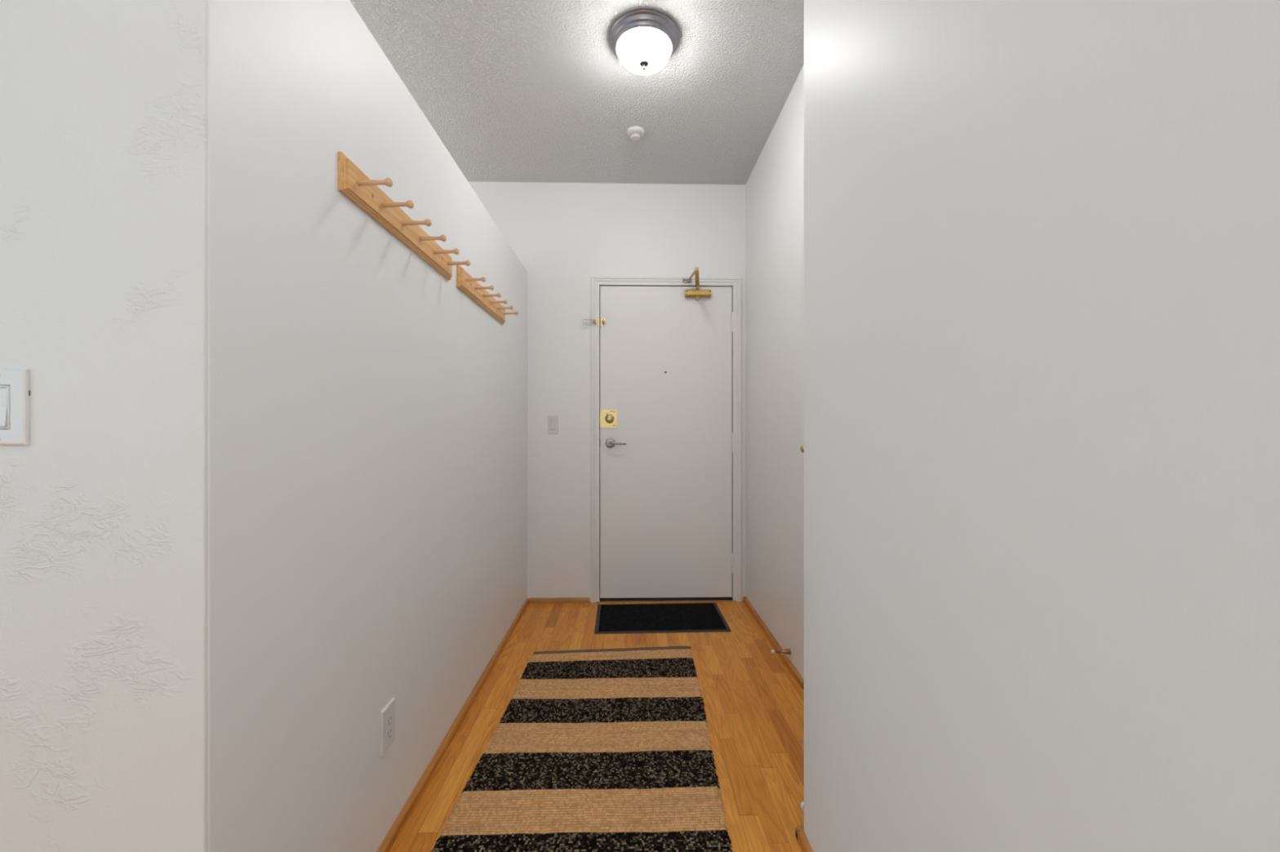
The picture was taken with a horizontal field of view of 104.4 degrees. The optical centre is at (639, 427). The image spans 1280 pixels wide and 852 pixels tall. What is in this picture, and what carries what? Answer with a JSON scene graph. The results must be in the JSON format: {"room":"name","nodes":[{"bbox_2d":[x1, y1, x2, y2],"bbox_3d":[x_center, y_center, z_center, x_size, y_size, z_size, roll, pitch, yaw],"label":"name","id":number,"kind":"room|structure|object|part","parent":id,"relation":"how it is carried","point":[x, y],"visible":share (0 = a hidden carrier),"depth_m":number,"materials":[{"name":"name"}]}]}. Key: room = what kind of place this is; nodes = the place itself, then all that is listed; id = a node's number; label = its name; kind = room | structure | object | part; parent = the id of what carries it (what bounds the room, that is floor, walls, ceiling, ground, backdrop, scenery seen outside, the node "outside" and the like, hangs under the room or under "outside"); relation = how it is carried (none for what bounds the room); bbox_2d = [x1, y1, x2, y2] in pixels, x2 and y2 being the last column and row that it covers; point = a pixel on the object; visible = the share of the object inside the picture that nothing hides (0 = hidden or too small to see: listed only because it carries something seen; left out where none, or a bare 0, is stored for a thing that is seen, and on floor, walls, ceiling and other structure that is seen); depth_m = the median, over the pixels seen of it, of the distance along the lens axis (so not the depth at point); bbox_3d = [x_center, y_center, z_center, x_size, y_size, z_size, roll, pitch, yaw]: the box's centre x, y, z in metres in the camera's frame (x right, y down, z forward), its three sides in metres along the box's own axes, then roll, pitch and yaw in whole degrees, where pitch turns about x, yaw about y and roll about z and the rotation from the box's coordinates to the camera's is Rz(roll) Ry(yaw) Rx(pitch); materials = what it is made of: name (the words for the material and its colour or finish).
{"room":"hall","nodes":[
{"label":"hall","id":0,"kind":"room"},
{"bbox_2d":[0,0,207,851],"bbox_3d":[-2.148,0.064,0.795,2.943,2.142,0.120,0,0,-1],"label":"wall","id":1,"kind":"structure","parent":0,"point":[104,103],"depth_m":0.77,"materials":[{"name":"white paint"}]},
{"bbox_2d":[0,368,30,445],"bbox_3d":[-0.978,-0.030,0.758,0.079,0.118,0.010,0,0,-1],"label":"light switch","id":2,"kind":"object","parent":1,"relation":"attached to","point":[15,384],"visible":1,"depth_m":0.76,"materials":[{"name":"white plastic"}]},
{"bbox_3d":[-0.978,-0.030,0.759,0.033,0.067,0.007,0,0,-1],"label":"switch frame","id":3,"kind":"part","parent":2,"relation":"part of","materials":[{"name":"white plastic"}]},
{"bbox_2d":[207,0,527,851],"bbox_3d":[-0.762,0.064,1.992,0.120,2.142,2.441,0,0,-1],"label":"wall","id":4,"kind":"structure","parent":0,"point":[367,417],"depth_m":1.12,"materials":[{"name":"white paint"}]},
{"bbox_2d":[380,697,395,757],"bbox_3d":[-0.684,0.813,1.347,0.007,0.118,0.072,0,0,-1],"label":"wall outlet","id":5,"kind":"object","parent":4,"relation":"attached to","point":[387,714],"visible":1,"depth_m":1.34,"materials":[{"name":"white plastic"}]},
{"bbox_2d":[386,711,392,742],"bbox_3d":[-0.683,0.813,1.347,0.006,0.067,0.033,0,0,-1],"label":"receptacle","id":6,"kind":"object","parent":5,"relation":"attached to","point":[388,713],"depth_m":1.35,"materials":[{"name":"white plastic"}]},
{"bbox_2d":[337,151,470,279],"bbox_3d":[-0.642,-0.579,1.463,0.095,0.087,0.686,0,0,-1],"label":"peg rack","id":7,"kind":"object","parent":4,"relation":"attached to","point":[364,192],"visible":1,"depth_m":1.32,"materials":[{"name":"brown wood"}]},
{"bbox_2d":[376,598,528,851],"bbox_3d":[-0.694,1.120,1.992,0.016,0.030,2.436,0,0,-1],"label":"baseboard","id":8,"kind":"structure","parent":4,"relation":"attached to","point":[394,831],"depth_m":1.70,"materials":[{"name":"brown wood"}]},
{"bbox_2d":[456,265,518,324],"bbox_3d":[-0.660,-0.579,2.235,0.095,0.087,0.686,0,0,-1],"label":"peg rack","id":9,"kind":"object","parent":4,"relation":"attached to","point":[469,286],"visible":1,"depth_m":2.13,"materials":[{"name":"brown wood"}]},
{"bbox_2d":[349,0,804,184],"bbox_3d":[-1.242,-1.647,-0.364,4.900,0.120,7.530,0,0,-1],"label":"ceiling","id":10,"kind":"structure","parent":0,"point":[513,91],"depth_m":2.28,"materials":[{"name":"white paint"}]},
{"bbox_2d":[626,125,644,141],"bbox_3d":[-0.022,-1.569,2.660,0.096,0.037,0.096,0,0,-1],"label":"smoke detector","id":11,"kind":"object","parent":10,"relation":"attached to","point":[635,133],"visible":1,"depth_m":2.64,"materials":[{"name":"white plastic"}]},
{"bbox_2d":[608,8,679,75],"bbox_3d":[0.017,-1.521,2.021,0.287,0.134,0.287,0,0,-1],"label":"ceiling lamp","id":12,"kind":"object","parent":10,"relation":"attached to","point":[643,41],"visible":1,"depth_m":1.95,"materials":[{"name":"white glass"}]},
{"bbox_2d":[389,600,804,851],"bbox_3d":[-1.242,1.185,-0.364,4.900,0.100,7.530,0,0,-1],"label":"floor","id":13,"kind":"structure","parent":0,"point":[753,707],"depth_m":1.93,"materials":[{"name":"brown wood"}]},
{"bbox_2d":[431,646,732,851],"bbox_3d":[-0.153,1.130,1.453,0.880,0.009,2.190,0,0,-1],"label":"runner rug","id":14,"kind":"object","parent":13,"relation":"on","point":[597,750],"visible":1,"depth_m":1.65,"materials":[{"name":"fabric"}]},
{"bbox_2d":[594,602,731,634],"bbox_3d":[0.119,1.131,2.962,0.760,0.009,0.450,0,0,-2],"label":"door mat","id":15,"kind":"object","parent":13,"relation":"on","point":[653,618],"visible":1,"depth_m":2.92,"materials":[{"name":"black rubber"}]},
{"bbox_2d":[468,182,745,602],"bbox_3d":[-1.418,-0.226,3.256,4.717,2.722,0.124,0,0,-1],"label":"wall","id":16,"kind":"structure","parent":0,"point":[563,235],"depth_m":3.22,"materials":[{"name":"white paint"}]},
{"bbox_2d":[547,415,558,434],"bbox_3d":[-0.563,-0.015,3.209,0.066,0.118,0.008,0,0,-1],"label":"light switch","id":17,"kind":"object","parent":16,"relation":"attached to","point":[553,420],"visible":1,"depth_m":3.21,"materials":[{"name":"white plastic"}]},
{"bbox_3d":[-0.563,-0.015,3.211,0.033,0.067,0.006,0,0,-1],"label":"switch frame","id":18,"kind":"part","parent":17,"relation":"part of","materials":[{"name":"white plastic"}]},
{"bbox_2d":[528,597,589,603],"bbox_3d":[-0.521,1.120,3.207,0.388,0.030,0.016,0,0,-1],"label":"baseboard","id":19,"kind":"structure","parent":16,"relation":"attached to","point":[543,600],"depth_m":3.20,"materials":[{"name":"brown wood"}]},
{"bbox_2d":[582,275,741,603],"bbox_3d":[0.144,0.078,3.272,1.034,2.114,0.166,0,0,-1],"label":"trim","id":20,"kind":"structure","parent":16,"relation":"attached to","point":[735,282],"depth_m":3.23,"materials":[{"name":"white wood"}]},
{"bbox_2d":[599,597,733,601],"bbox_3d":[0.170,1.129,3.292,0.870,0.013,0.126,0,0,-1],"label":"threshold","id":21,"kind":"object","parent":16,"relation":"attached to","point":[646,598],"depth_m":3.24,"materials":[{"name":"brown metal"}]},
{"bbox_2d":[600,266,733,598],"bbox_3d":[0.178,0.078,3.091,0.874,2.070,0.381,0,0,-1],"label":"door","id":22,"kind":"structure","parent":16,"relation":"in","point":[666,434],"depth_m":3.24,"materials":[{"name":"white paint"}]},
{"bbox_3d":[-0.204,-0.055,3.227,0.110,0.120,0.003,0,0,-1],"label":"deadbolt plate","id":23,"kind":"part","parent":22,"relation":"part of","materials":[{"name":"gold metal"}]},
{"bbox_3d":[-0.193,0.101,3.224,0.065,0.065,0.010,0,0,-1],"label":"handle","id":24,"kind":"part","parent":22,"relation":"part of","materials":[{"name":"silver metal"}]},
{"bbox_3d":[-0.144,0.102,3.193,0.116,0.020,0.058,0,0,-1],"label":"lever","id":25,"kind":"part","parent":22,"relation":"part of","materials":[{"name":"silver metal"}]},
{"bbox_3d":[0.355,-0.920,3.074,0.028,0.015,0.325,0,0,7],"label":"arm","id":26,"kind":"part","parent":22,"relation":"part of","materials":[{"name":"gold metal"}]},
{"bbox_2d":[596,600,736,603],"bbox_3d":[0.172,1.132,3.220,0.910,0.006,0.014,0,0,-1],"label":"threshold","id":27,"kind":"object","parent":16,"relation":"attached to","point":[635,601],"depth_m":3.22,"materials":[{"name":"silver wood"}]},
{"bbox_2d":[745,64,804,679],"bbox_3d":[0.774,-0.226,2.284,0.120,2.722,1.930,0,0,-1],"label":"wall","id":28,"kind":"structure","parent":0,"point":[775,187],"depth_m":2.59,"materials":[{"name":"white paint"}]},
{"bbox_2d":[742,595,804,688],"bbox_3d":[0.696,1.120,2.699,0.016,0.030,1.094,0,0,-1],"label":"baseboard","id":29,"kind":"structure","parent":28,"relation":"attached to","point":[790,666],"depth_m":2.54,"materials":[{"name":"brown wood"}]},
{"bbox_2d":[770,648,791,654],"bbox_3d":[0.666,1.064,2.351,0.090,0.025,0.025,0,0,-1],"label":"door stop","id":30,"kind":"object","parent":28,"relation":"attached to","point":[787,651],"visible":1,"depth_m":2.35,"materials":[{"name":"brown metal"}]},
{"bbox_2d":[800,445,804,453],"bbox_3d":[0.705,0.109,1.782,0.042,2.028,0.730,0,0,-1],"label":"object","id":31,"kind":"structure","parent":28,"relation":"in","point":[802,448],"depth_m":2.08,"materials":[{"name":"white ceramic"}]},
{"bbox_2d":[804,0,1279,851],"bbox_3d":[0.715,-0.226,-1.308,0.406,2.722,5.352,0,0,-1],"label":"wall","id":32,"kind":"structure","parent":0,"point":[1042,237],"depth_m":0.58,"materials":[{"name":"white paint"}]},
{"bbox_2d":[800,801,804,811],"bbox_3d":[0.473,1.090,1.400,0.021,0.021,0.071,0,0,-1],"label":"door stop","id":33,"kind":"object","parent":32,"relation":"attached to","point":[802,805],"visible":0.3,"depth_m":1.42,"materials":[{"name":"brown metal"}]},
{"bbox_2d":[795,824,813,851],"bbox_3d":[0.645,1.120,-1.251,0.302,0.030,5.268,0,0,-1],"label":"baseboard","id":34,"kind":"structure","parent":32,"relation":"attached to","point":[804,844],"depth_m":1.34,"materials":[{"name":"brown wood"}]}
]}

